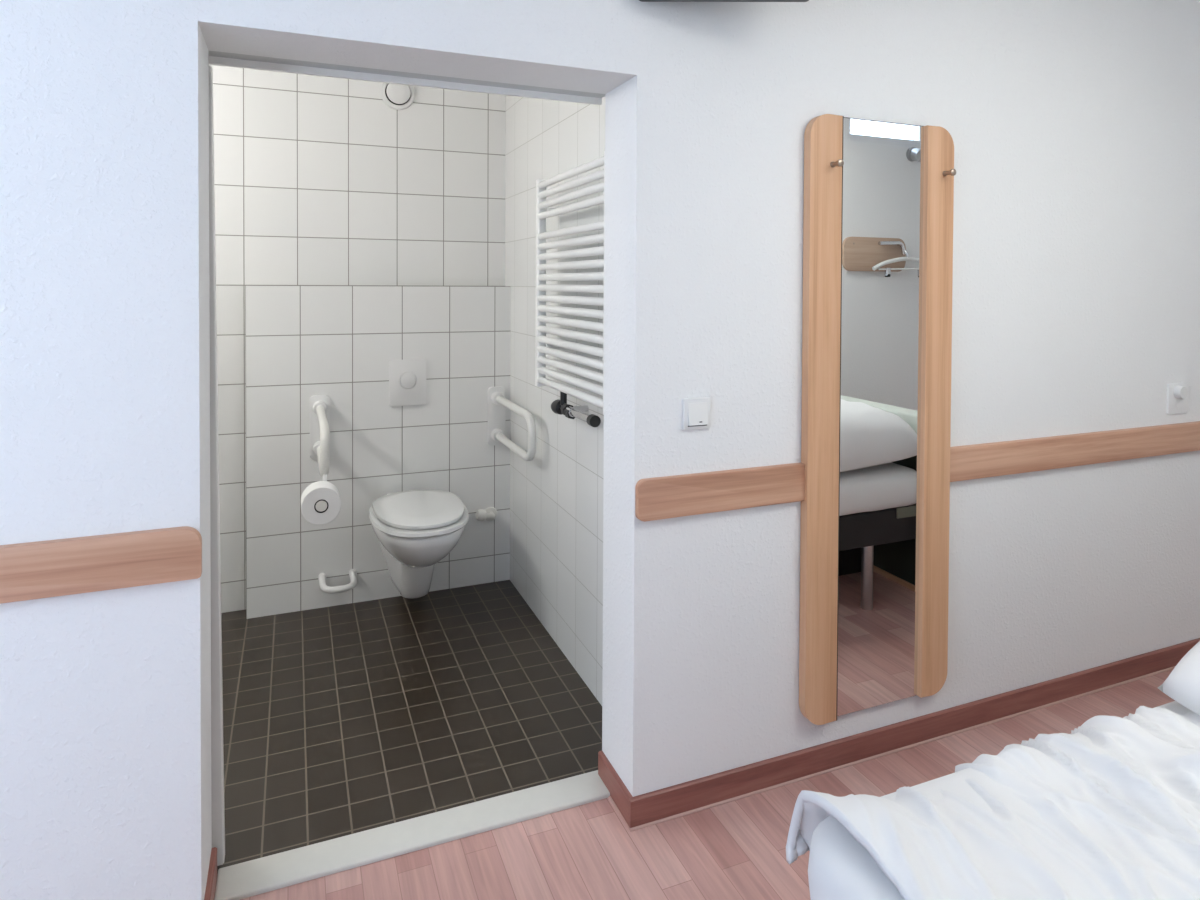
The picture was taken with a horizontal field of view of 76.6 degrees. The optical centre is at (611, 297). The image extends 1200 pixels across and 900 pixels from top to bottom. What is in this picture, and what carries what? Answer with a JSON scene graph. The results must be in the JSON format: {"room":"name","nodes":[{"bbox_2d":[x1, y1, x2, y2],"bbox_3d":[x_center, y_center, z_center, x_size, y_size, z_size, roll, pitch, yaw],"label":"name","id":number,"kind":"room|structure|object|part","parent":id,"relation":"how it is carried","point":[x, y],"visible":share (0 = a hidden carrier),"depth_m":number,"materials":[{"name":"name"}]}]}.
{"room":"hotel room","nodes":[
{"label":"hotel room","id":0,"kind":"room"},
{"bbox_2d":[209,65,505,612],"bbox_3d":[-1.556,0.060,3.405,2.374,2.820,0.120,0,1,-23],"label":"wall","id":1,"kind":"structure","parent":0,"point":[318,181],"depth_m":3.45,"materials":[{"name":"tile"}]},
{"bbox_2d":[381,83,414,109],"bbox_3d":[-0.994,-0.958,3.539,0.158,0.158,0.031,0,1,-23],"label":"air vent","id":2,"kind":"object","parent":1,"relation":"in","point":[395,96],"visible":0.78,"depth_m":3.53,"materials":[{"name":"white plastic"}]},
{"bbox_2d":[245,285,510,618],"bbox_3d":[-1.047,0.658,3.509,1.157,1.427,0.105,0,1,-23],"label":"wall","id":3,"kind":"structure","parent":0,"point":[302,342],"depth_m":3.42,"materials":[{"name":"tile"}]},
{"bbox_2d":[310,395,329,480],"bbox_3d":[-1.164,0.592,3.057,0.084,0.318,0.635,0,1,-23],"label":"support arm","id":4,"kind":"object","parent":3,"relation":"attached to","point":[319,404],"visible":0.9,"depth_m":3.29,"materials":[{"name":"white plastic"}]},
{"bbox_2d":[313,441,319,454],"bbox_3d":[-1.272,0.657,3.314,0.060,0.060,0.045,0,1,-23],"label":"mounting flange","id":5,"kind":"object","parent":4,"relation":"on","point":[316,444],"depth_m":3.29,"materials":[{"name":"white plastic"}]},
{"bbox_2d":[313,401,327,414],"bbox_3d":[-1.271,0.480,3.311,0.060,0.060,0.045,0,1,-23],"label":"mounting flange","id":6,"kind":"object","parent":4,"relation":"on","point":[315,403],"depth_m":3.30,"materials":[{"name":"white plastic"}]},
{"bbox_2d":[301,481,340,524],"bbox_3d":[-1.065,0.750,2.782,0.136,0.136,0.101,0,1,-23],"label":"toilet roll","id":7,"kind":"object","parent":4,"relation":"hanging from","point":[321,500],"visible":1,"depth_m":2.74,"materials":[{"name":"paper"}]},
{"bbox_2d":[318,569,356,593],"bbox_3d":[-1.196,1.244,3.325,0.162,0.051,0.139,0,1,-23],"label":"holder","id":8,"kind":"object","parent":3,"relation":"attached to","point":[352,573],"visible":1,"depth_m":3.29,"materials":[{"name":"white plastic"}]},
{"bbox_2d":[389,359,425,405],"bbox_3d":[-0.933,0.388,3.480,0.166,0.210,0.025,0,1,-23],"label":"flush plate","id":9,"kind":"object","parent":3,"relation":"attached to","point":[407,378],"visible":1,"depth_m":3.48,"materials":[{"name":"white plastic"}]},
{"bbox_2d":[369,489,468,598],"bbox_3d":[-0.818,1.091,3.227,0.400,0.436,0.607,0,1,-23],"label":"toilet","id":10,"kind":"object","parent":3,"relation":"attached to","point":[415,530],"visible":1,"depth_m":3.09,"materials":[{"name":"ceramic"}]},
{"bbox_3d":[-0.820,1.026,3.230,0.384,0.206,0.597,0,1,-23],"label":"bowl","id":11,"kind":"part","parent":10,"relation":"part of","materials":[{"name":"ceramic"}]},
{"bbox_3d":[-0.810,0.888,3.206,0.368,0.028,0.523,0,1,-23],"label":"lid","id":12,"kind":"part","parent":10,"relation":"part of","materials":[{"name":"plastic"}]},
{"bbox_2d":[476,507,496,520],"bbox_3d":[-0.590,1.035,3.609,0.113,0.076,0.075,0,1,-23],"label":"valve","id":13,"kind":"object","parent":3,"relation":"attached to","point":[490,513],"visible":1,"depth_m":3.59,"materials":[{"name":"beige plastic"}]},
{"bbox_3d":[-0.617,1.026,3.587,0.048,0.058,0.055,0,1,-23],"label":"valve knob","id":14,"kind":"part","parent":13,"relation":"part of","materials":[{"name":"beige plastic"}]},
{"bbox_2d":[505,95,604,705],"bbox_3d":[-0.156,0.074,3.033,0.120,2.820,1.650,0,1,-23],"label":"wall","id":15,"kind":"structure","parent":0,"point":[556,496],"depth_m":3.06,"materials":[{"name":"tile"}]},
{"bbox_2d":[487,386,535,460],"bbox_3d":[-0.437,0.572,3.371,0.084,0.280,0.616,0,1,-23],"label":"support arm","id":16,"kind":"object","parent":15,"relation":"attached to","point":[497,401],"visible":1,"depth_m":3.59,"materials":[{"name":"white plastic"}]},
{"bbox_2d":[491,428,504,441],"bbox_3d":[-0.542,0.656,3.620,0.060,0.060,0.045,0,1,-23],"label":"mounting flange","id":17,"kind":"object","parent":16,"relation":"on","point":[495,432],"depth_m":3.61,"materials":[{"name":"white plastic"}]},
{"bbox_2d":[491,392,504,404],"bbox_3d":[-0.541,0.479,3.617,0.060,0.060,0.045,0,1,-23],"label":"mounting flange","id":18,"kind":"object","parent":16,"relation":"on","point":[494,395],"depth_m":3.60,"materials":[{"name":"white plastic"}]},
{"bbox_2d":[535,151,604,426],"bbox_3d":[-0.117,-0.015,2.641,0.111,0.873,0.735,0,1,-23],"label":"towel radiator","id":19,"kind":"object","parent":15,"relation":"attached to","point":[544,345],"visible":0.72,"depth_m":2.61,"materials":[{"name":"white metal"}]},
{"bbox_2d":[0,0,1199,899],"bbox_3d":[-0.150,0.091,2.023,7.500,2.920,0.218,0,1,-23],"label":"wall","id":20,"kind":"structure","parent":0,"point":[1073,126],"depth_m":2.06,"materials":[{"name":"white paint"}]},
{"bbox_2d":[0,526,201,603],"bbox_3d":[-1.408,0.535,1.375,1.177,0.107,0.022,0,1,-23],"label":"guard rail","id":21,"kind":"object","parent":20,"relation":"attached to","point":[78,565],"visible":1,"depth_m":1.52,"materials":[{"name":"brown wood"}]},
{"bbox_2d":[204,847,216,899],"bbox_3d":[-0.914,1.363,1.728,0.012,0.079,0.219,0,1,-23],"label":"baseboard","id":22,"kind":"structure","parent":20,"relation":"attached to","point":[212,872],"depth_m":1.75,"materials":[{"name":"brown wood"}]},
{"bbox_2d":[209,66,224,865],"bbox_3d":[-1.391,0.415,1.670,0.958,1.937,0.038,0,1,-23],"label":"door","id":23,"kind":"structure","parent":20,"relation":"in","point":[217,751],"depth_m":1.84,"materials":[{"name":"metal"}]},
{"bbox_2d":[209,51,604,104],"bbox_3d":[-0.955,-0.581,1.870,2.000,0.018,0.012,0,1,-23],"label":"trim","id":24,"kind":"structure","parent":20,"relation":"attached to","point":[220,61],"depth_m":2.02,"materials":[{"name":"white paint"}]},
{"bbox_2d":[214,770,609,899],"bbox_3d":[-0.477,1.395,1.992,0.999,0.014,0.110,0,1,-23],"label":"trim","id":25,"kind":"structure","parent":20,"relation":"attached to","point":[258,876],"depth_m":1.96,"materials":[{"name":"stone"}]},
{"bbox_2d":[598,750,632,825],"bbox_3d":[0.008,1.361,2.114,0.012,0.079,0.219,0,1,-23],"label":"baseboard","id":26,"kind":"structure","parent":20,"relation":"attached to","point":[619,792],"depth_m":2.10,"materials":[{"name":"brown wood"}]},
{"bbox_2d":[682,397,710,429],"bbox_3d":[0.232,0.314,2.060,0.084,0.084,0.017,0,1,-23],"label":"light switch","id":27,"kind":"object","parent":20,"relation":"attached to","point":[696,412],"visible":1,"depth_m":2.05,"materials":[{"name":"white plastic"}]},
{"bbox_2d":[635,462,804,521],"bbox_3d":[0.311,0.532,2.095,0.531,0.107,0.022,0,1,-23],"label":"guard rail","id":28,"kind":"object","parent":20,"relation":"attached to","point":[657,498],"visible":1,"depth_m":2.08,"materials":[{"name":"brown wood"}]},
{"bbox_2d":[639,0,808,1],"bbox_3d":[0.289,-0.884,1.996,0.446,0.243,0.142,0,1,0],"label":"wall screen","id":29,"kind":"object","parent":20,"relation":"attached to","point":[639,0],"visible":1,"depth_m":1.95,"materials":[{"name":"grey plastic"}]},
{"bbox_2d":[799,114,955,724],"bbox_3d":[0.813,0.357,2.275,0.545,1.776,0.072,0,1,-23],"label":"wall mirror","id":30,"kind":"object","parent":20,"relation":"attached to","point":[878,205],"visible":1,"depth_m":2.28,"materials":[{"name":"brown wood"}]},
{"bbox_3d":[0.644,-0.384,2.171,0.021,0.021,0.038,0,1,-23],"label":"coat knob","id":31,"kind":"part","parent":30,"relation":"part of","materials":[{"name":"silver metal"}]},
{"bbox_2d":[837,118,923,715],"bbox_3d":[0.808,0.356,2.296,0.323,1.767,0.006,0,1,-23],"label":"mirror glass","id":32,"kind":"object","parent":30,"relation":"attached to","point":[880,222],"depth_m":2.29,"materials":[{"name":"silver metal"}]},
{"bbox_3d":[1.038,-0.385,2.337,0.021,0.021,0.038,0,1,-23],"label":"coat knob","id":33,"kind":"part","parent":30,"relation":"part of","materials":[{"name":"silver metal"}]},
{"bbox_2d":[608,638,1199,831],"bbox_3d":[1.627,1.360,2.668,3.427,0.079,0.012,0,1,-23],"label":"baseboard","id":34,"kind":"structure","parent":20,"relation":"attached to","point":[652,806],"depth_m":2.33,"materials":[{"name":"brown wood"}]},
{"bbox_2d":[950,421,1199,481],"bbox_3d":[2.126,0.528,2.856,2.360,0.107,0.022,0,1,-23],"label":"guard rail","id":35,"kind":"object","parent":20,"relation":"attached to","point":[976,461],"visible":0.84,"depth_m":2.61,"materials":[{"name":"brown wood"}]},
{"bbox_2d":[1166,382,1188,414],"bbox_3d":[2.139,0.379,2.854,0.120,0.116,0.030,0,1,-23],"label":"plate","id":36,"kind":"object","parent":20,"relation":"attached to","point":[1177,393],"visible":1,"depth_m":2.85,"materials":[{"name":"white paint"}]},
{"bbox_3d":[2.135,0.354,2.849,0.050,0.050,0.024,0,1,-23],"label":"knob","id":37,"kind":"part","parent":36,"relation":"part of","materials":[{"name":"white plastic"}]},
{"bbox_2d":[217,580,1174,899],"bbox_3d":[-0.060,1.466,1.817,7.500,0.120,4.018,0,1,-23],"label":"floor","id":38,"kind":"structure","parent":0,"point":[345,719],"depth_m":2.30,"materials":[{"name":"tile"}]},
{"bbox_3d":[1.370,1.201,1.177,1.875,0.446,0.883,0,1,-23],"label":"frame","id":39,"kind":"object","parent":38,"relation":"on","visible":0},
{"bbox_2d":[808,701,1199,899],"bbox_3d":[1.346,0.901,1.155,1.958,0.165,0.933,0,1,-23],"label":"mattress","id":40,"kind":"object","parent":39,"relation":"on","point":[840,867],"visible":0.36,"depth_m":1.14,"materials":[{"name":"white fabric"}]},
{"bbox_2d":[786,706,1199,899],"bbox_3d":[1.016,0.859,1.017,1.160,0.217,1.050,0,1,-23],"label":"duvet","id":41,"kind":"object","parent":40,"relation":"on","point":[1119,811],"visible":0.98,"depth_m":1.15,"materials":[{"name":"white fabric"}]},
{"bbox_2d":[1158,641,1199,714],"bbox_3d":[1.706,0.660,1.426,1.098,0.289,0.720,0,1,-23],"label":"pillow","id":42,"kind":"object","parent":40,"relation":"on","point":[1182,685],"visible":1,"depth_m":1.50,"materials":[{"name":"white fabric"}]}
]}

